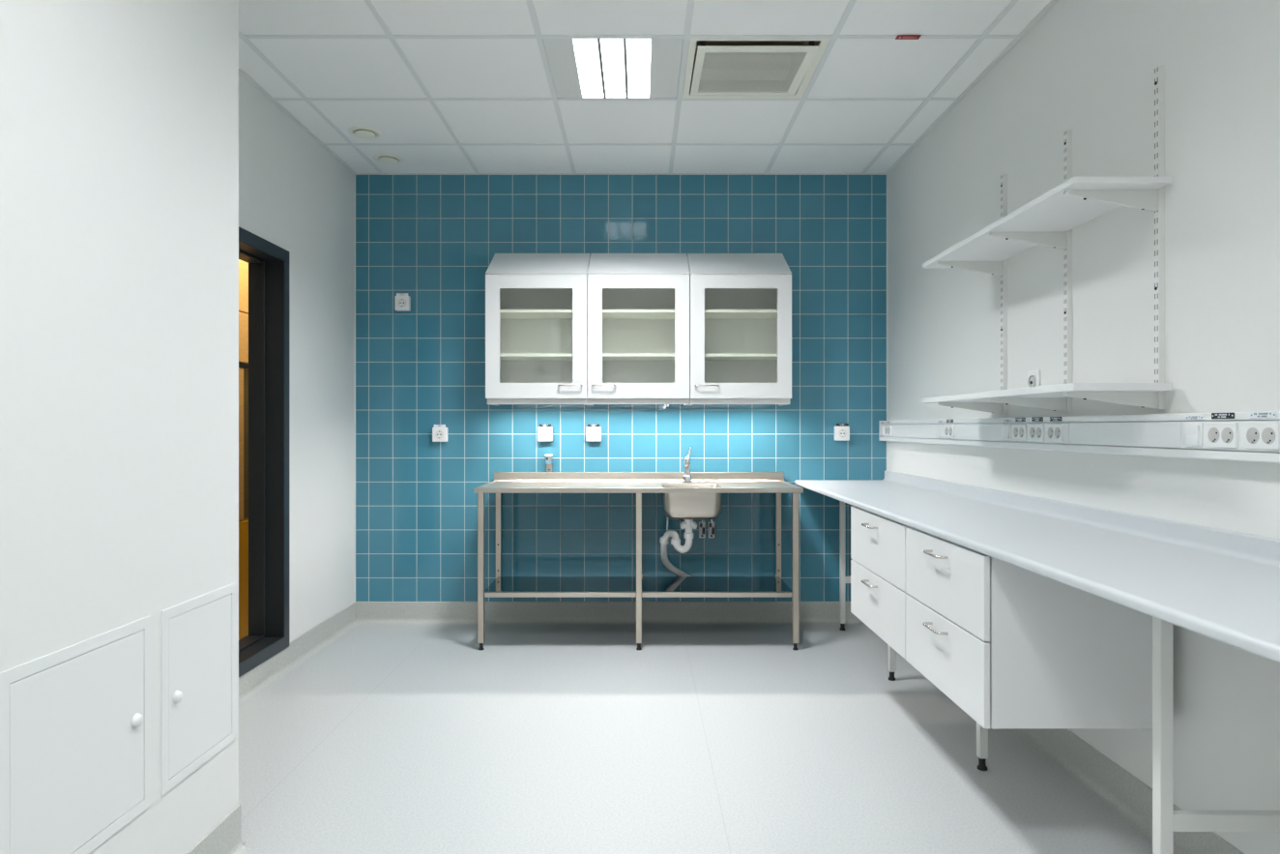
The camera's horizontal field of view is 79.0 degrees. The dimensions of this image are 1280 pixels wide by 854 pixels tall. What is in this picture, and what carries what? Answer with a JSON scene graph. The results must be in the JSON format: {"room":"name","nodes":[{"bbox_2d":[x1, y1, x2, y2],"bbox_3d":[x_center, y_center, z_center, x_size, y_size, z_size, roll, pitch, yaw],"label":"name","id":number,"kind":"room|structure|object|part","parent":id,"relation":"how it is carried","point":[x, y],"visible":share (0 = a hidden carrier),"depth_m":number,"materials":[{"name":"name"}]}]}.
{"room":"laboratory room","nodes":[
{"label":"laboratory room","id":0,"kind":"room"},
{"bbox_2d":[0,0,238,853],"bbox_3d":[-1.601,-0.225,-0.152,0.870,3.100,4.816,0,0,0],"label":"wall","id":1,"kind":"structure","parent":0,"point":[119,119],"depth_m":1.75,"materials":[{"name":"white paint"}]},
{"bbox_2d":[0,614,150,853],"bbox_3d":[-1.158,0.673,1.627,0.016,0.451,0.440,0,0,0],"label":"access panel","id":2,"kind":"object","parent":1,"relation":"attached to","point":[75,732],"visible":1,"depth_m":1.60,"materials":[{"name":"white paint"}]},
{"bbox_3d":[-1.156,0.676,1.790,0.012,0.030,0.030,0,0,0],"label":"lock knob","id":3,"kind":"part","parent":2,"relation":"part of","materials":[{"name":"white paint"}]},
{"bbox_2d":[161,581,236,795],"bbox_3d":[-1.158,0.672,2.064,0.016,0.449,0.348,0,0,0],"label":"access panel","id":4,"kind":"object","parent":1,"relation":"attached to","point":[199,644],"visible":1,"depth_m":2.04,"materials":[{"name":"white paint"}]},
{"bbox_3d":[-1.156,0.676,1.947,0.012,0.030,0.030,0,0,0],"label":"lock knob","id":5,"kind":"part","parent":4,"relation":"part of","materials":[{"name":"white paint"}]},
{"bbox_2d":[185,803,251,853],"bbox_3d":[-1.147,1.159,-0.070,0.037,0.131,4.652,0,0,0],"label":"baseboard","id":6,"kind":"structure","parent":1,"relation":"attached to","point":[224,837],"depth_m":2.18,"materials":[{"name":"grey plastic"}]},
{"bbox_2d":[239,803,246,844],"bbox_3d":[-1.472,1.159,2.275,0.621,0.131,0.037,0,0,0],"label":"baseboard","id":7,"kind":"structure","parent":1,"relation":"attached to","point":[243,842],"depth_m":2.26,"materials":[{"name":"grey plastic"}]},
{"bbox_2d":[238,72,354,641],"bbox_3d":[-1.863,-0.225,3.558,0.155,3.100,2.605,0,0,0],"label":"wall","id":8,"kind":"structure","parent":0,"point":[295,195],"depth_m":4.24,"materials":[{"name":"white paint"}]},
{"bbox_2d":[238,226,289,676],"bbox_3d":[-1.861,0.111,3.461,0.173,1.995,0.936,0,0,0],"label":"door frame","id":9,"kind":"structure","parent":8,"relation":"in","point":[268,262],"depth_m":3.87,"materials":[{"name":"metal"}]},
{"bbox_2d":[238,66,356,174],"bbox_3d":[-1.774,-1.582,3.546,0.024,0.008,2.581,0,0,0],"label":"trim","id":10,"kind":"structure","parent":8,"relation":"attached to","point":[241,71],"depth_m":3.96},
{"bbox_2d":[238,602,358,707],"bbox_3d":[-1.768,1.159,3.571,0.037,0.131,2.571,0,0,0],"label":"baseboard","id":11,"kind":"structure","parent":8,"relation":"attached to","point":[302,648],"depth_m":4.01,"materials":[{"name":"grey plastic"}]},
{"bbox_2d":[355,174,886,601],"bbox_3d":[-0.188,-0.225,4.941,3.796,3.100,0.160,0,0,0],"label":"wall","id":12,"kind":"structure","parent":0,"point":[434,240],"depth_m":4.86,"materials":[{"name":"blue tile"}]},
{"bbox_2d":[354,174,355,601],"bbox_3d":[-1.782,-0.241,4.858,0.007,2.671,0.006,0,0,0],"label":"trim","id":13,"kind":"structure","parent":12,"relation":"attached to","point":[355,175],"depth_m":4.86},
{"bbox_2d":[394,292,410,311],"bbox_3d":[-1.479,-0.778,4.840,0.090,0.107,0.042,0,0,0],"label":"wall socket","id":14,"kind":"object","parent":12,"relation":"attached to","point":[402,301],"visible":1,"depth_m":4.82,"materials":[{"name":"white plastic"}]},
{"bbox_2d":[432,424,447,441],"bbox_3d":[-1.246,0.038,4.840,0.090,0.107,0.042,0,0,0],"label":"wall socket","id":15,"kind":"object","parent":12,"relation":"attached to","point":[439,431],"visible":1,"depth_m":4.82,"materials":[{"name":"white plastic"}]},
{"bbox_2d":[485,253,590,405],"bbox_3d":[-0.607,-0.611,4.685,0.596,0.954,0.350,0,0,0],"label":"upper cabinet","id":16,"kind":"object","parent":12,"relation":"attached to","point":[537,304],"visible":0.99,"depth_m":4.66,"materials":[{"name":"white laminate"}]},
{"bbox_2d":[499,309,572,319],"bbox_3d":[-0.605,-0.684,4.714,0.555,0.018,0.270,0,0,0],"label":"shelf","id":17,"kind":"object","parent":16,"relation":"attached to","point":[504,313],"depth_m":4.65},
{"bbox_2d":[499,353,572,360],"bbox_3d":[-0.605,-0.424,4.714,0.555,0.018,0.270,0,0,0],"label":"shelf","id":18,"kind":"object","parent":16,"relation":"attached to","point":[503,357],"depth_m":4.63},
{"bbox_2d":[537,424,552,440],"bbox_3d":[-0.590,0.036,4.840,0.090,0.107,0.042,0,0,0],"label":"wall socket","id":19,"kind":"object","parent":12,"relation":"attached to","point":[544,431],"visible":1,"depth_m":4.82,"materials":[{"name":"white plastic"}]},
{"bbox_2d":[545,454,552,471],"bbox_3d":[-0.569,0.225,4.838,0.044,0.108,0.046,0,0,0],"label":"valve","id":20,"kind":"object","parent":12,"relation":"attached to","point":[548,457],"visible":1,"depth_m":4.82,"materials":[{"name":"metal"}]},
{"bbox_3d":[-0.569,0.256,4.858,0.036,0.046,0.006,0,0,0],"label":"plate","id":21,"kind":"part","parent":20,"relation":"part of","materials":[{"name":"metal"}]},
{"bbox_2d":[586,424,601,440],"bbox_3d":[-0.288,0.036,4.840,0.090,0.107,0.042,0,0,0],"label":"wall socket","id":22,"kind":"object","parent":12,"relation":"attached to","point":[594,431],"visible":1,"depth_m":4.82,"materials":[{"name":"white plastic"}]},
{"bbox_2d":[354,601,864,623],"bbox_3d":[-0.118,1.159,4.843,3.328,0.131,0.037,0,0,0],"label":"baseboard","id":23,"kind":"structure","parent":12,"relation":"attached to","point":[365,612],"depth_m":4.86,"materials":[{"name":"grey plastic"}]},
{"bbox_2d":[354,173,887,174],"bbox_3d":[-0.118,-1.582,4.849,3.336,0.008,0.024,0,0,0],"label":"trim","id":24,"kind":"structure","parent":12,"relation":"attached to","point":[357,173],"depth_m":4.85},
{"bbox_2d":[587,253,689,405],"bbox_3d":[-0.008,-0.611,4.685,0.598,0.954,0.350,0,0,0],"label":"upper cabinet","id":25,"kind":"object","parent":12,"relation":"attached to","point":[638,304],"visible":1,"depth_m":4.67,"materials":[{"name":"white laminate"}]},
{"bbox_2d":[602,309,674,319],"bbox_3d":[-0.008,-0.684,4.714,0.562,0.018,0.270,0,0,0],"label":"shelf","id":26,"kind":"object","parent":25,"relation":"attached to","point":[606,313],"depth_m":4.65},
{"bbox_2d":[602,353,674,360],"bbox_3d":[-0.008,-0.424,4.714,0.562,0.018,0.270,0,0,0],"label":"shelf","id":27,"kind":"object","parent":25,"relation":"attached to","point":[605,357],"depth_m":4.63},
{"bbox_2d":[698,519,705,537],"bbox_3d":[0.358,0.624,4.733,0.045,0.119,0.189,0,0,15],"label":"shutoff valve","id":28,"kind":"object","parent":12,"relation":"attached to","point":[702,524],"visible":0.59,"depth_m":4.72,"materials":[{"name":"silver metal"}]},
{"bbox_2d":[708,519,714,537],"bbox_3d":[0.413,0.621,4.721,0.045,0.119,0.167,0,0,15],"label":"shutoff valve","id":29,"kind":"object","parent":12,"relation":"attached to","point":[711,523],"visible":0.51,"depth_m":4.71,"materials":[{"name":"silver metal"}]},
{"bbox_2d":[686,253,791,405],"bbox_3d":[0.591,-0.611,4.685,0.596,0.954,0.350,0,0,0],"label":"upper cabinet","id":30,"kind":"object","parent":12,"relation":"attached to","point":[741,304],"visible":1,"depth_m":4.66,"materials":[{"name":"white laminate"}]},
{"bbox_2d":[704,309,777,319],"bbox_3d":[0.589,-0.684,4.714,0.555,0.018,0.270,0,0,0],"label":"shelf","id":31,"kind":"object","parent":30,"relation":"attached to","point":[709,313],"depth_m":4.65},
{"bbox_2d":[704,353,777,360],"bbox_3d":[0.589,-0.424,4.714,0.555,0.018,0.270,0,0,0],"label":"shelf","id":32,"kind":"object","parent":30,"relation":"attached to","point":[708,357],"depth_m":4.63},
{"bbox_2d":[834,423,849,440],"bbox_3d":[1.258,0.031,4.840,0.090,0.107,0.042,0,0,0],"label":"wall socket","id":33,"kind":"object","parent":12,"relation":"attached to","point":[841,430],"visible":1,"depth_m":4.82,"materials":[{"name":"white plastic"}]},
{"bbox_2d":[886,174,887,469],"bbox_3d":[1.546,-0.241,4.858,0.007,2.671,0.006,0,0,0],"label":"trim","id":34,"kind":"structure","parent":12,"relation":"attached to","point":[887,175],"depth_m":4.86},
{"bbox_2d":[238,0,1050,173],"bbox_3d":[-0.118,-1.590,1.230,3.336,0.024,7.261,0,0,0],"label":"ceiling","id":35,"kind":"structure","parent":0,"point":[449,86],"depth_m":3.56,"materials":[{"name":"paint"}]},
{"bbox_2d":[348,126,381,139],"bbox_3d":[-1.478,-1.578,4.172,0.174,0.032,0.174,0,0,0],"label":"valve","id":36,"kind":"object","parent":35,"relation":"attached to","point":[365,132],"visible":1,"depth_m":4.14,"materials":[{"name":"beige paint"}]},
{"bbox_2d":[373,153,404,164],"bbox_3d":[-1.484,-1.578,4.578,0.174,0.032,0.174,0,0,0],"label":"valve","id":37,"kind":"object","parent":35,"relation":"attached to","point":[390,159],"visible":1,"depth_m":4.55,"materials":[{"name":"beige paint"}]},
{"bbox_2d":[542,38,683,98],"bbox_3d":[-0.110,-1.614,3.446,0.574,0.072,0.574,0,0,0],"label":"recessed light","id":38,"kind":"object","parent":35,"relation":"in","point":[579,68],"visible":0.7,"depth_m":3.44,"materials":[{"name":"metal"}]},
{"bbox_2d":[575,38,602,89],"bbox_3d":[-0.222,-1.619,3.446,0.099,0.006,0.560,0,0,0],"label":"diffuser","id":39,"kind":"object","parent":38,"relation":"attached to","point":[586,49],"depth_m":3.45,"materials":[{"name":"white plastic"}]},
{"bbox_2d":[601,38,625,89],"bbox_3d":[-0.115,-1.619,3.446,0.099,0.006,0.560,0,0,0],"label":"diffuser","id":40,"kind":"object","parent":38,"relation":"attached to","point":[613,57],"depth_m":3.45,"materials":[{"name":"white plastic"}]},
{"bbox_2d":[626,38,649,89],"bbox_3d":[-0.008,-1.619,3.446,0.099,0.006,0.560,0,0,0],"label":"diffuser","id":41,"kind":"object","parent":38,"relation":"attached to","point":[637,49],"depth_m":3.45,"materials":[{"name":"white plastic"}]},
{"bbox_2d":[682,38,830,98],"bbox_3d":[0.490,-1.674,3.446,0.574,0.235,0.574,0,0,0],"label":"ceiling vent","id":42,"kind":"object","parent":35,"relation":"in","point":[715,68],"visible":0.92,"depth_m":3.49,"materials":[{"name":"white metal"}]},
{"bbox_3d":[0.484,-1.572,3.445,0.432,0.020,0.442,0,0,0],"label":"perforated plate","id":43,"kind":"part","parent":42,"relation":"part of","materials":[{"name":"white metal"}]},
{"bbox_2d":[895,34,921,39],"bbox_3d":[1.085,-1.577,3.144,0.095,0.003,0.032,0,0,0],"label":"label","id":44,"kind":"object","parent":35,"relation":"attached to","point":[899,37],"visible":1,"depth_m":3.14,"materials":[{"name":"plastic"}]},
{"bbox_2d":[238,623,1152,853],"bbox_3d":[-0.118,1.275,1.230,3.376,0.100,7.301,0,0,0],"label":"floor","id":45,"kind":"structure","parent":0,"point":[390,738],"depth_m":2.92,"materials":[{"name":"grey plastic"}]},
{"bbox_2d":[474,471,803,650],"bbox_3d":[-0.007,0.753,4.543,1.800,0.944,0.594,0,0,0],"label":"table","id":46,"kind":"object","parent":45,"relation":"on","point":[701,498],"visible":1,"depth_m":4.39,"materials":[{"name":"metal"}]},
{"bbox_3d":[-0.874,0.772,4.271,0.032,0.825,0.032,0,0,0],"label":"leg","id":47,"kind":"part","parent":46,"relation":"part of","materials":[{"name":"metal"}]},
{"bbox_3d":[-0.874,0.650,4.802,0.032,0.580,0.032,0,0,0],"label":"leg","id":48,"kind":"part","parent":46,"relation":"part of","materials":[{"name":"metal"}]},
{"bbox_2d":[474,480,803,493],"bbox_3d":[-0.007,0.346,4.543,1.800,0.027,0.593,0,0,0],"label":"countertop","id":49,"kind":"structure","parent":46,"relation":"on","point":[494,486],"depth_m":4.25,"materials":[{"name":"metal"}]},
{"bbox_3d":[-0.006,0.772,4.271,0.032,0.825,0.032,0,0,0],"label":"leg","id":50,"kind":"part","parent":46,"relation":"part of","materials":[{"name":"metal"}]},
{"bbox_2d":[659,517,697,576],"bbox_3d":[0.231,0.760,4.662,0.233,0.485,0.395,0,0,0],"label":"sink drain","id":51,"kind":"object","parent":46,"relation":"attached to","point":[688,525],"visible":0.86,"depth_m":4.50,"materials":[{"name":"white plastic"}]},
{"bbox_2d":[682,446,692,483],"bbox_3d":[0.286,0.230,4.645,0.060,0.218,0.214,0,0,0],"label":"mixer tap","id":52,"kind":"object","parent":46,"relation":"on","point":[686,478],"visible":1,"depth_m":4.70,"materials":[{"name":"silver metal"}]},
{"bbox_3d":[0.283,0.202,4.628,0.026,0.073,0.178,0,0,2],"label":"spout","id":53,"kind":"part","parent":52,"relation":"part of","materials":[{"name":"silver metal"}]},
{"bbox_3d":[0.297,0.430,4.495,0.344,0.183,0.336,0,0,0],"label":"sink bowl","id":54,"kind":"part","parent":46,"relation":"part of","materials":[{"name":"metal"}]},
{"bbox_3d":[0.856,0.650,4.802,0.032,0.580,0.032,0,0,0],"label":"leg","id":55,"kind":"part","parent":46,"relation":"part of","materials":[{"name":"metal"}]},
{"bbox_3d":[0.856,0.772,4.271,0.032,0.825,0.032,0,0,0],"label":"leg","id":56,"kind":"part","parent":46,"relation":"part of","materials":[{"name":"metal"}]},
{"bbox_2d":[839,500,850,630],"bbox_3d":[1.372,0.792,4.684,0.337,0.866,0.035,0,0,0],"label":"frame","id":57,"kind":"object","parent":45,"relation":"on","point":[843,578],"visible":0.36,"depth_m":4.67,"materials":[{"name":"white metal"}]},
{"bbox_3d":[1.222,0.771,4.684,0.030,0.824,0.030,0,0,0],"label":"leg","id":58,"kind":"part","parent":57,"relation":"part of","materials":[{"name":"white metal"}]},
{"bbox_3d":[1.372,0.920,4.684,0.272,0.040,0.024,0,0,0],"label":"rail","id":59,"kind":"part","parent":57,"relation":"part of","materials":[{"name":"white metal"}]},
{"bbox_2d":[887,643,896,680],"bbox_3d":[1.372,0.792,3.765,0.337,0.866,0.035,0,0,0],"label":"furniture leg","id":60,"kind":"object","parent":45,"relation":"on","point":[891,653],"visible":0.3,"depth_m":3.75,"materials":[{"name":"white metal"}]},
{"bbox_2d":[905,526,1152,770],"bbox_3d":[1.215,0.793,2.525,0.550,0.864,0.651,0,0,0],"label":"drawer unit","id":61,"kind":"object","parent":45,"relation":"on","point":[1012,646],"visible":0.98,"depth_m":2.20,"materials":[{"name":"white laminate"}]},
{"bbox_3d":[0.957,0.655,2.526,0.035,0.009,0.137,0,0,0],"label":"handle","id":62,"kind":"part","parent":61,"relation":"part of","materials":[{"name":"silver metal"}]},
{"bbox_3d":[0.957,0.413,2.526,0.035,0.009,0.137,0,0,0],"label":"handle","id":63,"kind":"part","parent":61,"relation":"part of","materials":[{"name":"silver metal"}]},
{"bbox_3d":[1.208,0.734,2.523,0.465,0.242,0.646,0,0,0],"label":"drawer","id":64,"kind":"part","parent":61,"relation":"part of","materials":[{"name":"white laminate"}]},
{"bbox_3d":[1.208,0.486,2.523,0.465,0.242,0.646,0,0,0],"label":"drawer","id":65,"kind":"part","parent":61,"relation":"part of","materials":[{"name":"white laminate"}]},
{"bbox_3d":[1.226,1.018,2.783,0.030,0.329,0.030,0,0,0],"label":"leg","id":66,"kind":"part","parent":61,"relation":"part of","materials":[{"name":"white metal"}]},
{"bbox_2d":[1152,615,1279,853],"bbox_3d":[1.372,0.792,1.814,0.337,0.866,0.035,0,0,0],"label":"frame","id":67,"kind":"object","parent":45,"relation":"on","point":[1166,820],"visible":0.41,"depth_m":1.80,"materials":[{"name":"white metal"}]},
{"bbox_2d":[794,469,1279,663],"bbox_3d":[1.258,0.316,2.803,0.582,0.087,4.105,0,0,0],"label":"countertop","id":68,"kind":"structure","parent":67,"relation":"on","point":[1221,585],"depth_m":2.07,"materials":[{"name":"grey laminate"}]},
{"bbox_2d":[850,505,909,659],"bbox_3d":[1.215,0.608,3.223,0.550,0.494,0.737,0,0,0],"label":"drawer unit","id":69,"kind":"object","parent":68,"relation":"attached to","point":[878,542],"visible":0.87,"depth_m":3.15,"materials":[{"name":"white laminate"}]},
{"bbox_3d":[0.957,0.655,3.247,0.035,0.009,0.137,0,0,0],"label":"handle","id":70,"kind":"part","parent":69,"relation":"part of","materials":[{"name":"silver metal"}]},
{"bbox_3d":[0.957,0.413,3.247,0.035,0.009,0.137,0,0,0],"label":"handle","id":71,"kind":"part","parent":69,"relation":"part of","materials":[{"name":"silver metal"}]},
{"bbox_3d":[1.208,0.734,3.221,0.465,0.242,0.732,0,0,0],"label":"drawer","id":72,"kind":"part","parent":69,"relation":"part of","materials":[{"name":"white laminate"}]},
{"bbox_3d":[1.208,0.486,3.221,0.465,0.242,0.732,0,0,0],"label":"drawer","id":73,"kind":"part","parent":69,"relation":"part of","materials":[{"name":"white laminate"}]},
{"bbox_3d":[1.222,0.771,1.814,0.030,0.824,0.030,0,0,0],"label":"leg","id":74,"kind":"part","parent":67,"relation":"part of","materials":[{"name":"white metal"}]},
{"bbox_3d":[1.372,0.920,1.814,0.272,0.040,0.024,0,0,0],"label":"rail","id":75,"kind":"part","parent":67,"relation":"part of","materials":[{"name":"white metal"}]},
{"bbox_2d":[887,0,1279,853],"bbox_3d":[1.630,-0.225,1.151,0.160,3.100,7.421,0,0,0],"label":"wall","id":76,"kind":"structure","parent":0,"point":[1086,68],"depth_m":2.45,"materials":[{"name":"white paint"}]},
{"bbox_2d":[884,0,1058,174],"bbox_3d":[1.538,-1.582,1.218,0.024,0.008,7.237,0,0,0],"label":"trim","id":77,"kind":"structure","parent":76,"relation":"attached to","point":[1051,3],"depth_m":3.50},
{"bbox_2d":[1000,174,1007,414],"bbox_3d":[1.540,-0.558,3.287,0.020,1.013,0.025,0,0,0],"label":"upright","id":78,"kind":"object","parent":76,"relation":"attached to","point":[1003,178],"visible":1,"depth_m":3.27,"materials":[{"name":"white metal"}]},
{"bbox_2d":[937,261,1002,275],"bbox_3d":[1.397,-0.671,3.287,0.270,0.060,0.016,0,0,0],"label":"shelf bracket","id":79,"kind":"object","parent":78,"relation":"attached to","point":[995,268],"visible":1,"depth_m":3.28,"materials":[{"name":"white metal"}]},
{"bbox_2d":[937,402,1002,413],"bbox_3d":[1.397,-0.080,3.287,0.270,0.050,0.016,0,0,0],"label":"shelf bracket","id":80,"kind":"object","parent":78,"relation":"attached to","point":[992,407],"visible":0.95,"depth_m":3.28,"materials":[{"name":"white metal"}]},
{"bbox_2d":[1027,369,1040,387],"bbox_3d":[1.542,-0.179,3.045,0.016,0.084,0.084,0,0,0],"label":"socket","id":81,"kind":"object","parent":76,"relation":"attached to","point":[1033,376],"visible":0.82,"depth_m":3.03,"materials":[{"name":"white plastic"}]},
{"bbox_2d":[922,176,1172,267],"bbox_3d":[1.389,-0.711,2.829,0.284,0.019,1.197,0,0,0],"label":"wall shelf","id":82,"kind":"object","parent":76,"relation":"attached to","point":[1053,211],"visible":0.74,"depth_m":2.61,"materials":[{"name":"white laminate"}]},
{"bbox_2d":[922,382,1172,403],"bbox_3d":[1.389,-0.116,2.829,0.284,0.022,1.197,0,0,0],"label":"wall shelf","id":83,"kind":"object","parent":76,"relation":"attached to","point":[1051,391],"visible":0.86,"depth_m":2.41,"materials":[{"name":"white laminate"}]},
{"bbox_2d":[1063,129,1072,412],"bbox_3d":[1.540,-0.558,2.796,0.020,1.013,0.025,0,0,0],"label":"upright","id":84,"kind":"object","parent":76,"relation":"attached to","point":[1067,134],"visible":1,"depth_m":2.78,"materials":[{"name":"white metal"}]},
{"bbox_2d":[989,232,1066,249],"bbox_3d":[1.397,-0.671,2.796,0.270,0.060,0.016,0,0,0],"label":"shelf bracket","id":85,"kind":"object","parent":84,"relation":"attached to","point":[1056,240],"visible":1,"depth_m":2.79,"materials":[{"name":"white metal"}]},
{"bbox_2d":[989,397,1066,411],"bbox_3d":[1.397,-0.080,2.796,0.270,0.050,0.016,0,0,0],"label":"shelf bracket","id":86,"kind":"object","parent":84,"relation":"attached to","point":[1050,403],"visible":1,"depth_m":2.79,"materials":[{"name":"white metal"}]},
{"bbox_2d":[879,410,1279,463],"bbox_3d":[1.523,0.024,2.879,0.052,0.126,3.958,0,0,0],"label":"cable trunking","id":87,"kind":"object","parent":76,"relation":"attached to","point":[1164,435],"visible":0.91,"depth_m":2.48,"materials":[{"name":"white plastic"}]},
{"bbox_2d":[880,421,884,436],"bbox_3d":[1.493,0.012,4.785,0.011,0.084,0.066,0,0,0],"label":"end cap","id":88,"kind":"object","parent":87,"relation":"attached to","point":[882,425],"visible":1,"depth_m":4.77,"materials":[{"name":"white plastic"}]},
{"bbox_3d":[1.505,0.022,4.722,0.013,0.074,0.252,0,0,0],"label":"lid","id":89,"kind":"part","parent":87,"relation":"part of","materials":[{"name":"white plastic"}]},
{"bbox_2d":[884,420,891,436],"bbox_3d":[1.494,0.008,4.675,0.008,0.090,0.100,0,0,0],"label":"double socket","id":90,"kind":"object","parent":87,"relation":"attached to","point":[887,428],"visible":1,"depth_m":4.67,"materials":[{"name":"white plastic"}]},
{"bbox_3d":[1.505,0.022,4.263,0.013,0.074,0.663,0,0,0],"label":"lid","id":91,"kind":"part","parent":87,"relation":"part of","materials":[{"name":"white plastic"}]},
{"bbox_2d":[936,420,943,437],"bbox_3d":[1.493,0.012,3.865,0.011,0.084,0.066,0,0,0],"label":"rocker switch","id":92,"kind":"object","parent":87,"relation":"attached to","point":[940,434],"visible":1,"depth_m":3.85,"materials":[{"name":"white plastic"}]},
{"bbox_3d":[1.505,0.022,3.805,0.013,0.074,0.248,0,0,0],"label":"lid","id":93,"kind":"part","parent":87,"relation":"part of","materials":[{"name":"white plastic"}]},
{"bbox_2d":[944,419,954,437],"bbox_3d":[1.494,0.008,3.752,0.008,0.090,0.100,0,0,0],"label":"double socket","id":94,"kind":"object","parent":87,"relation":"attached to","point":[948,428],"visible":1,"depth_m":3.75,"materials":[{"name":"white plastic"}]},
{"bbox_3d":[1.505,0.022,3.447,0.013,0.074,0.463,0,0,0],"label":"lid","id":95,"kind":"part","parent":87,"relation":"part of","materials":[{"name":"white plastic"}]},
{"bbox_2d":[1002,419,1012,439],"bbox_3d":[1.493,0.012,3.160,0.011,0.084,0.066,0,0,0],"label":"rocker switch","id":96,"kind":"object","parent":87,"relation":"attached to","point":[1006,426],"visible":1,"depth_m":3.15,"materials":[{"name":"white plastic"}]},
{"bbox_2d":[1013,417,1026,440],"bbox_3d":[1.494,0.008,3.056,0.008,0.090,0.100,0,0,0],"label":"double socket","id":97,"kind":"object","parent":87,"relation":"attached to","point":[1019,430],"visible":1,"depth_m":3.04,"materials":[{"name":"white plastic"}]},
{"bbox_3d":[1.505,0.022,2.965,0.013,0.074,0.498,0,0,0],"label":"lid","id":98,"kind":"part","parent":87,"relation":"part of","materials":[{"name":"white plastic"}]},
{"bbox_2d":[1029,416,1044,440],"bbox_3d":[1.494,0.008,2.925,0.008,0.090,0.100,0,0,0],"label":"double socket","id":99,"kind":"object","parent":87,"relation":"attached to","point":[1036,430],"visible":1,"depth_m":2.92,"materials":[{"name":"white plastic"}]},
{"bbox_2d":[1047,416,1063,441],"bbox_3d":[1.494,0.008,2.795,0.008,0.090,0.100,0,0,0],"label":"double socket","id":100,"kind":"object","parent":87,"relation":"attached to","point":[1055,431],"visible":1,"depth_m":2.79,"materials":[{"name":"white plastic"}]},
{"bbox_3d":[1.505,0.022,2.433,0.013,0.074,0.563,0,0,0],"label":"lid","id":101,"kind":"part","parent":87,"relation":"part of","materials":[{"name":"white plastic"}]},
{"bbox_2d":[1185,415,1203,446],"bbox_3d":[1.493,0.012,2.095,0.011,0.084,0.066,0,0,0],"label":"rocker switch","id":102,"kind":"object","parent":87,"relation":"attached to","point":[1194,430],"visible":1,"depth_m":2.09,"materials":[{"name":"white plastic"}]},
{"bbox_2d":[1206,412,1237,447],"bbox_3d":[1.494,0.008,1.994,0.008,0.090,0.100,0,0,0],"label":"double socket","id":103,"kind":"object","parent":87,"relation":"attached to","point":[1218,434],"visible":1,"depth_m":1.99,"materials":[{"name":"white plastic"}]},
{"bbox_3d":[1.505,0.022,1.970,0.013,0.074,0.358,0,0,0],"label":"lid","id":104,"kind":"part","parent":87,"relation":"part of","materials":[{"name":"white plastic"}]},
{"bbox_2d":[1245,410,1279,449],"bbox_3d":[1.494,0.008,1.865,0.008,0.090,0.100,0,0,0],"label":"double socket","id":105,"kind":"object","parent":87,"relation":"attached to","point":[1258,435],"visible":1,"depth_m":1.86,"materials":[{"name":"white plastic"}]},
{"bbox_2d":[1012,727,1244,853],"bbox_3d":[1.532,1.159,1.230,0.037,0.131,7.253,0,0,0],"label":"baseboard","id":106,"kind":"structure","parent":76,"relation":"attached to","point":[1125,794],"depth_m":2.53,"materials":[{"name":"grey plastic"}]},
{"bbox_2d":[1153,65,1164,408],"bbox_3d":[1.540,-0.558,2.304,0.020,1.013,0.025,0,0,0],"label":"upright","id":107,"kind":"object","parent":76,"relation":"attached to","point":[1159,72],"visible":1,"depth_m":2.29,"materials":[{"name":"white metal"}]},
{"bbox_2d":[1063,189,1158,211],"bbox_3d":[1.397,-0.671,2.304,0.270,0.060,0.016,0,0,0],"label":"shelf bracket","id":108,"kind":"object","parent":107,"relation":"attached to","point":[1141,199],"visible":1,"depth_m":2.30,"materials":[{"name":"white metal"}]},
{"bbox_2d":[1063,391,1158,407],"bbox_3d":[1.397,-0.080,2.304,0.270,0.050,0.016,0,0,0],"label":"shelf bracket","id":109,"kind":"object","parent":107,"relation":"attached to","point":[1149,399],"visible":0.99,"depth_m":2.30,"materials":[{"name":"white metal"}]},
{"bbox_3d":[-2.721,1.275,4.600,1.558,0.100,6.800,0,0,0],"label":"floor","id":110,"kind":"structure","parent":0,"visible":0},
{"bbox_2d":[238,259,248,639],"bbox_3d":[-2.524,-0.025,4.600,0.452,2.500,1.800,0,0,0],"label":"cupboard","id":111,"kind":"object","parent":110,"relation":"on","point":[243,265],"visible":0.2,"depth_m":4.51,"materials":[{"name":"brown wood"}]},
{"bbox_3d":[-2.311,0.098,4.104,0.022,0.875,0.808,0,0,0],"label":"door","id":112,"kind":"part","parent":111,"relation":"part of","materials":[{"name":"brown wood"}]},
{"bbox_3d":[-2.311,-0.518,4.600,0.022,0.286,1.800,0,0,0],"label":"panel","id":113,"kind":"part","parent":111,"relation":"part of","materials":[{"name":"brown wood"}]},
{"bbox_3d":[-2.311,-0.967,4.600,0.022,0.596,1.800,0,0,0],"label":"panel","id":114,"kind":"part","parent":111,"relation":"part of","materials":[{"name":"brown wood"}]},
{"bbox_3d":[-2.311,0.884,4.600,0.022,0.674,1.800,0,0,0],"label":"door","id":115,"kind":"part","parent":111,"relation":"part of","materials":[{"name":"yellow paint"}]},
{"bbox_3d":[-2.316,0.098,5.006,0.013,0.875,0.987,0,0,0],"label":"recessed panel","id":116,"kind":"part","parent":111,"relation":"part of","materials":[{"name":"wood"}]}
]}

